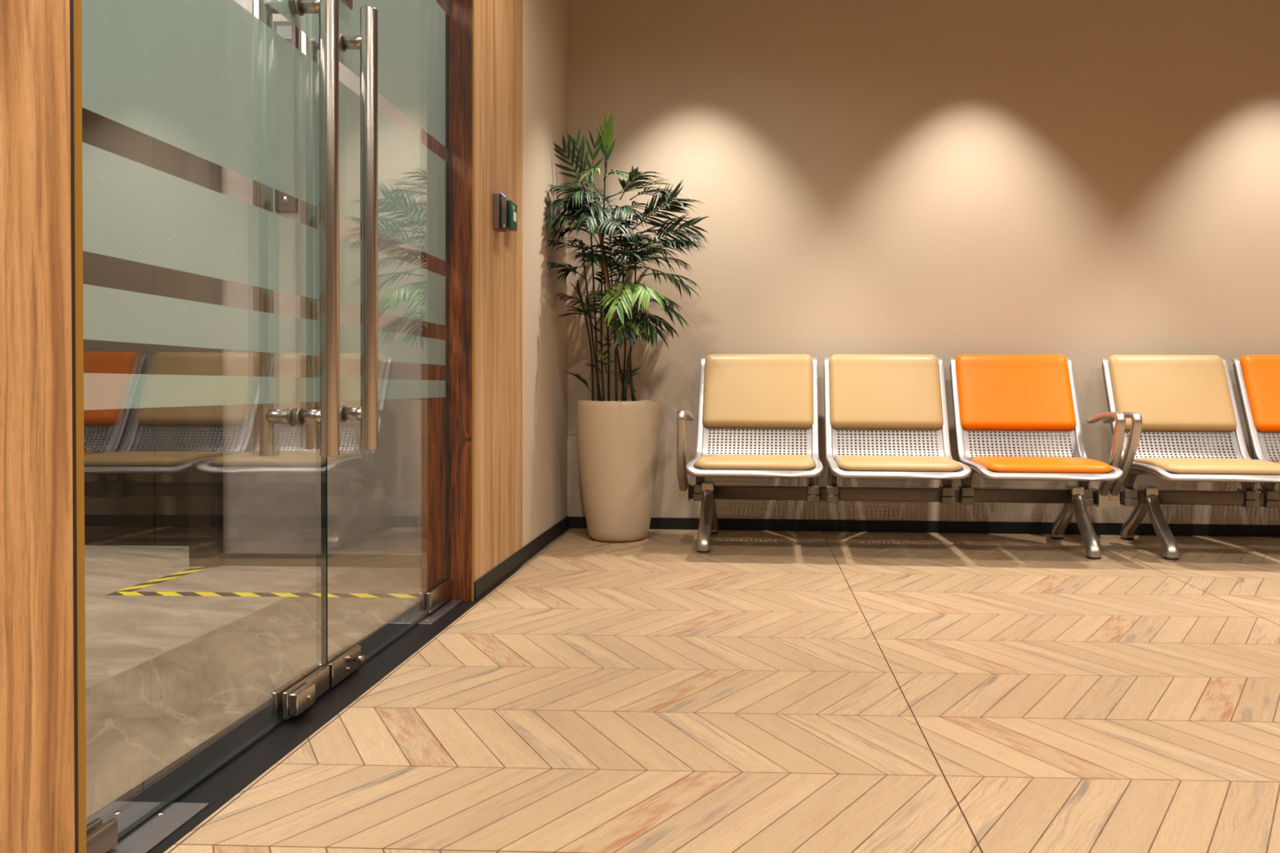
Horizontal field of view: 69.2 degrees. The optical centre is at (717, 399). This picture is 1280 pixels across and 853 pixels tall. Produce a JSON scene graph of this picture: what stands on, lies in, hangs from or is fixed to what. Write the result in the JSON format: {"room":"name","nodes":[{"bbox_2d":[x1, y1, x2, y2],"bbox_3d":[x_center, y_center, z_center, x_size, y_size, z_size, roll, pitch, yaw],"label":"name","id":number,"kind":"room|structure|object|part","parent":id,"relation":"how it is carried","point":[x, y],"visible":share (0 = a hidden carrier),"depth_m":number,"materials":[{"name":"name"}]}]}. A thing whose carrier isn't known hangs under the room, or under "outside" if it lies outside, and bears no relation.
{"room":"waiting room","nodes":[
{"label":"waiting room","id":0,"kind":"room"},
{"bbox_2d":[0,0,75,852],"bbox_3d":[-0.970,-0.661,0.118,0.167,2.810,2.188,0,1,2],"label":"wood wall panel","id":1,"kind":"object","parent":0,"point":[37,811],"depth_m":1.16,"materials":[{"name":"brown wood"}]},
{"bbox_2d":[81,0,339,852],"bbox_3d":[-0.902,-0.537,1.651,0.181,2.400,0.868,0,1,2],"label":"door","id":2,"kind":"structure","parent":1,"relation":"attached to","point":[213,81],"depth_m":1.70,"materials":[{"name":"clear glass"}]},
{"bbox_3d":[-0.928,0.647,1.309,0.011,0.040,0.150,0,1,2],"label":"clamp plate","id":3,"kind":"part","parent":2,"relation":"part of","materials":[{"name":"silver metal"}]},
{"bbox_3d":[-0.905,0.648,1.309,0.011,0.040,0.150,0,1,1],"label":"clamp plate","id":4,"kind":"part","parent":2,"relation":"part of","materials":[{"name":"silver metal"}]},
{"bbox_3d":[-0.902,-0.537,1.651,0.012,2.400,0.868,0,1,2],"label":"glass pane","id":5,"kind":"part","parent":2,"relation":"part of","materials":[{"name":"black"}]},
{"bbox_3d":[-0.910,0.630,1.997,0.011,0.056,0.194,0,1,1],"label":"clamp plate","id":6,"kind":"part","parent":2,"relation":"part of","materials":[{"name":"silver metal"}]},
{"bbox_3d":[-0.887,0.630,1.996,0.011,0.056,0.194,0,1,2],"label":"clamp plate","id":7,"kind":"part","parent":2,"relation":"part of","materials":[{"name":"silver metal"}]},
{"bbox_2d":[84,543,422,817],"bbox_3d":[-2.731,0.691,1.581,3.438,0.050,4.950,0,1,2],"label":"floor","id":8,"kind":"structure","parent":0,"point":[140,719],"depth_m":2.52,"materials":[{"name":"stone"}]},
{"bbox_2d":[114,566,211,591],"bbox_3d":[-1.985,0.643,3.325,0.056,0.001,0.431,0,1,5],"label":"tape","id":9,"kind":"object","parent":8,"relation":"on","point":[163,579],"visible":1,"depth_m":3.30,"materials":[{"name":"yellow plastic"}]},
{"bbox_2d":[106,591,419,598],"bbox_3d":[-1.494,0.649,3.076,1.066,0.001,0.056,0,1,1],"label":"tape","id":10,"kind":"object","parent":8,"relation":"on","point":[121,593],"visible":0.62,"depth_m":3.07,"materials":[{"name":"yellow plastic"}]},
{"bbox_2d":[222,0,421,555],"bbox_3d":[-1.415,-0.740,3.741,0.975,2.760,0.400,0,1,2],"label":"wall","id":11,"kind":"structure","parent":0,"point":[272,504],"depth_m":3.56,"materials":[{"name":"stone"}]},
{"bbox_2d":[208,160,222,567],"bbox_3d":[-1.916,-0.742,3.764,0.027,2.760,0.488,0,1,2],"label":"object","id":12,"kind":"structure","parent":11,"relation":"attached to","point":[215,170],"depth_m":3.54,"materials":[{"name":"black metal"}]},
{"bbox_2d":[273,21,297,48],"bbox_3d":[-1.652,-1.388,3.532,0.090,0.120,0.016,0,1,2],"label":"indicator","id":13,"kind":"object","parent":11,"relation":"attached to","point":[287,30],"visible":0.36,"depth_m":3.52,"materials":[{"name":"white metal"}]},
{"bbox_2d":[275,189,297,211],"bbox_3d":[-1.655,-0.778,3.541,0.084,0.110,0.016,0,1,2],"label":"panel","id":14,"kind":"object","parent":11,"relation":"attached to","point":[284,202],"visible":0.72,"depth_m":3.54,"materials":[{"name":"brown metal"}]},
{"bbox_2d":[221,553,421,568],"bbox_3d":[-1.428,0.620,3.555,0.975,0.047,0.012,0,1,2],"label":"baseboard","id":15,"kind":"structure","parent":11,"relation":"attached to","point":[227,559],"depth_m":3.55,"materials":[{"name":"black"}]},
{"bbox_2d":[299,0,452,687],"bbox_3d":[-0.879,-0.549,2.531,0.181,2.402,0.880,0,1,1],"label":"door","id":16,"kind":"structure","parent":11,"relation":"in","point":[393,185],"depth_m":2.49,"materials":[{"name":"clear glass"}]},
{"bbox_3d":[-0.905,0.630,2.189,0.011,0.054,0.158,0,1,2],"label":"clamp plate","id":17,"kind":"part","parent":16,"relation":"part of","materials":[{"name":"silver metal"}]},
{"bbox_3d":[-0.882,0.630,2.188,0.011,0.054,0.158,0,1,2],"label":"clamp plate","id":18,"kind":"part","parent":16,"relation":"part of","materials":[{"name":"silver metal"}]},
{"bbox_3d":[-0.877,-0.980,2.181,0.006,0.090,0.065,0,1,2],"label":"lock plate","id":19,"kind":"part","parent":16,"relation":"part of","materials":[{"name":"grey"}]},
{"bbox_3d":[-0.887,0.609,2.879,0.011,0.060,0.212,0,1,2],"label":"clamp plate","id":20,"kind":"part","parent":16,"relation":"part of","materials":[{"name":"silver metal"}]},
{"bbox_3d":[-0.864,0.609,2.879,0.011,0.060,0.212,0,1,2],"label":"clamp plate","id":21,"kind":"part","parent":16,"relation":"part of","materials":[{"name":"silver metal"}]},
{"bbox_2d":[421,0,471,600],"bbox_3d":[-0.872,-0.727,2.984,0.164,2.760,0.020,0,1,2],"label":"door frame","id":22,"kind":"structure","parent":11,"relation":"attached to","point":[433,409],"depth_m":2.98,"materials":[{"name":"brown wood"}]},
{"bbox_2d":[471,0,474,600],"bbox_3d":[-0.788,-0.726,2.976,0.006,2.760,0.010,0,1,2],"label":"strip","id":23,"kind":"object","parent":11,"relation":"attached to","point":[473,1],"visible":1,"depth_m":2.98,"materials":[{"name":"brown"}]},
{"bbox_2d":[516,0,568,571],"bbox_3d":[-0.831,-0.718,4.122,0.167,2.810,1.000,0,1,2],"label":"wall","id":24,"kind":"structure","parent":0,"point":[544,22],"depth_m":4.00,"materials":[{"name":"paint"}]},
{"bbox_2d":[473,0,522,601],"bbox_3d":[-0.859,-0.706,3.303,0.168,2.810,0.638,0,1,2],"label":"wall panel","id":25,"kind":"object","parent":24,"relation":"in","point":[503,580],"depth_m":3.27,"materials":[{"name":"brown wood"}]},
{"bbox_2d":[493,193,506,231],"bbox_3d":[-0.762,-0.655,3.234,0.032,0.125,0.070,0,1,2],"label":"card reader","id":26,"kind":"object","parent":25,"relation":"attached to","point":[499,199],"visible":1,"depth_m":3.20,"materials":[{"name":"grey plastic"}]},
{"bbox_2d":[506,200,517,231],"bbox_3d":[-0.758,-0.674,3.384,0.028,0.096,0.092,0,1,2],"label":"box","id":27,"kind":"object","parent":25,"relation":"attached to","point":[511,207],"visible":0.88,"depth_m":3.35,"materials":[{"name":"green plastic"}]},
{"bbox_2d":[474,515,568,600],"bbox_3d":[-0.762,0.612,3.770,0.008,0.062,1.536,0,1,2],"label":"baseboard","id":28,"kind":"structure","parent":24,"relation":"attached to","point":[484,584],"depth_m":3.52,"materials":[{"name":"black"}]},
{"bbox_2d":[576,400,661,542],"bbox_3d":[-0.453,0.320,4.238,0.385,0.634,0.385,0,1,2],"label":"planter","id":29,"kind":"object","parent":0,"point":[618,441],"depth_m":4.09,"materials":[{"name":"ceramic"}]},
{"bbox_2d":[163,528,1279,852],"bbox_3d":[2.572,0.731,0.296,6.872,0.050,8.750,0,1,2],"label":"floor","id":30,"kind":"structure","parent":0,"point":[760,691],"depth_m":1.97,"materials":[{"name":"brown wood"}]},
{"bbox_2d":[86,600,478,852],"bbox_3d":[-0.897,0.688,2.112,0.190,0.056,1.764,0,1,2],"label":"threshold","id":31,"kind":"object","parent":30,"relation":"on","point":[176,819],"visible":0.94,"depth_m":1.74,"materials":[{"name":"grey metal"}]},
{"bbox_2d":[69,0,78,852],"bbox_3d":[-0.849,-0.701,1.211,0.002,2.760,0.006,0,1,2],"label":"strip","id":32,"kind":"object","parent":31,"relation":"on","point":[71,2],"depth_m":1.22,"materials":[{"name":"brown"}]},
{"bbox_2d":[73,0,86,852],"bbox_3d":[-0.860,-0.701,1.225,0.016,2.760,0.020,0,1,2],"label":"strip","id":33,"kind":"object","parent":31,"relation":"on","point":[77,3],"depth_m":1.24,"materials":[{"name":"brown"}]},
{"bbox_3d":[-0.930,0.673,1.385,0.163,0.003,0.304,0,1,2],"label":"floor plate","id":34,"kind":"part","parent":31,"relation":"part of","materials":[{"name":"grey metal"}]},
{"bbox_3d":[-0.895,0.652,2.845,0.131,0.003,0.295,0,1,2],"label":"floor plate","id":35,"kind":"part","parent":31,"relation":"part of","materials":[{"name":"grey metal"}]},
{"bbox_2d":[543,109,710,542],"bbox_3d":[-0.380,-0.335,4.155,0.713,1.947,0.642,0,1,2],"label":"potted palm","id":36,"kind":"object","parent":30,"relation":"on","point":[618,441],"visible":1,"depth_m":4.10,"materials":[{"name":"plant"}]},
{"bbox_2d":[676,354,1125,559],"bbox_3d":[0.759,0.217,4.030,1.870,0.855,0.742,0,1,4],"label":"bench","id":37,"kind":"object","parent":30,"relation":"on","point":[991,393],"visible":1,"depth_m":4.18,"materials":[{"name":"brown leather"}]},
{"bbox_3d":[-0.148,0.247,4.065,0.054,0.416,0.382,0,1,4],"label":"armrest","id":38,"kind":"part","parent":37,"relation":"part of","materials":[{"name":"silver metal"}]},
{"bbox_3d":[0.172,0.051,4.061,0.557,0.501,0.729,0,1,4],"label":"edge rail","id":39,"kind":"part","parent":37,"relation":"part of","materials":[{"name":"silver metal"}]},
{"bbox_3d":[0.759,0.054,4.021,0.557,0.501,0.729,0,1,4],"label":"edge rail","id":40,"kind":"part","parent":37,"relation":"part of","materials":[{"name":"silver metal"}]},
{"bbox_3d":[1.346,0.057,3.981,0.557,0.501,0.729,0,1,4],"label":"edge rail","id":41,"kind":"part","parent":37,"relation":"part of","materials":[{"name":"silver metal"}]},
{"bbox_3d":[1.662,0.256,3.940,0.054,0.416,0.382,0,1,4],"label":"armrest","id":42,"kind":"part","parent":37,"relation":"part of","materials":[{"name":"silver metal"}]},
{"bbox_2d":[1100,355,1279,559],"bbox_3d":[2.628,0.227,3.905,1.870,0.855,0.742,0,1,5],"label":"bench","id":43,"kind":"object","parent":30,"relation":"on","point":[1190,394],"visible":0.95,"depth_m":4.11,"materials":[{"name":"brown leather"}]},
{"bbox_3d":[1.722,0.256,3.951,0.054,0.416,0.382,0,1,5],"label":"armrest","id":44,"kind":"part","parent":43,"relation":"part of","materials":[{"name":"silver metal"}]},
{"bbox_3d":[2.042,0.060,3.944,0.557,0.501,0.729,0,1,5],"label":"edge rail","id":45,"kind":"part","parent":43,"relation":"part of","materials":[{"name":"silver metal"}]},
{"bbox_3d":[2.628,0.063,3.896,0.557,0.501,0.729,0,1,5],"label":"edge rail","id":46,"kind":"part","parent":43,"relation":"part of","materials":[{"name":"silver metal"}]},
{"bbox_2d":[567,0,1279,531],"bbox_3d":[2.658,-0.708,4.404,7.400,2.810,0.122,0,1,3],"label":"wall","id":47,"kind":"structure","parent":0,"point":[1085,182],"depth_m":4.43,"materials":[{"name":"paint"}]},
{"bbox_2d":[568,516,1279,537],"bbox_3d":[2.703,0.620,4.357,6.893,0.056,0.008,0,1,3],"label":"baseboard","id":48,"kind":"structure","parent":47,"relation":"attached to","point":[662,523],"depth_m":4.44,"materials":[{"name":"black"}]},
{"bbox_3d":[-3.124,-0.752,4.103,2.465,2.760,0.095,0,1,2],"label":"wall","id":49,"kind":"structure","parent":0,"visible":0},
{"bbox_2d":[82,107,155,544],"bbox_3d":[-2.661,-0.702,4.005,0.458,2.654,0.040,0,1,2],"label":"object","id":50,"kind":"structure","parent":49,"relation":"in","point":[119,444],"depth_m":3.99,"materials":[{"name":"brown metal"}]},
{"bbox_2d":[153,137,189,545],"bbox_3d":[-2.219,-0.700,3.990,0.418,2.654,0.040,0,1,2],"label":"door","id":51,"kind":"structure","parent":49,"relation":"in","point":[171,424],"depth_m":3.99,"materials":[{"name":"brown metal"}]},
{"bbox_2d":[187,151,210,566],"bbox_3d":[-1.971,-0.742,3.767,0.084,2.760,0.488,0,1,2],"label":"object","id":52,"kind":"structure","parent":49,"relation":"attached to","point":[198,286],"depth_m":3.54,"materials":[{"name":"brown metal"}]}
]}

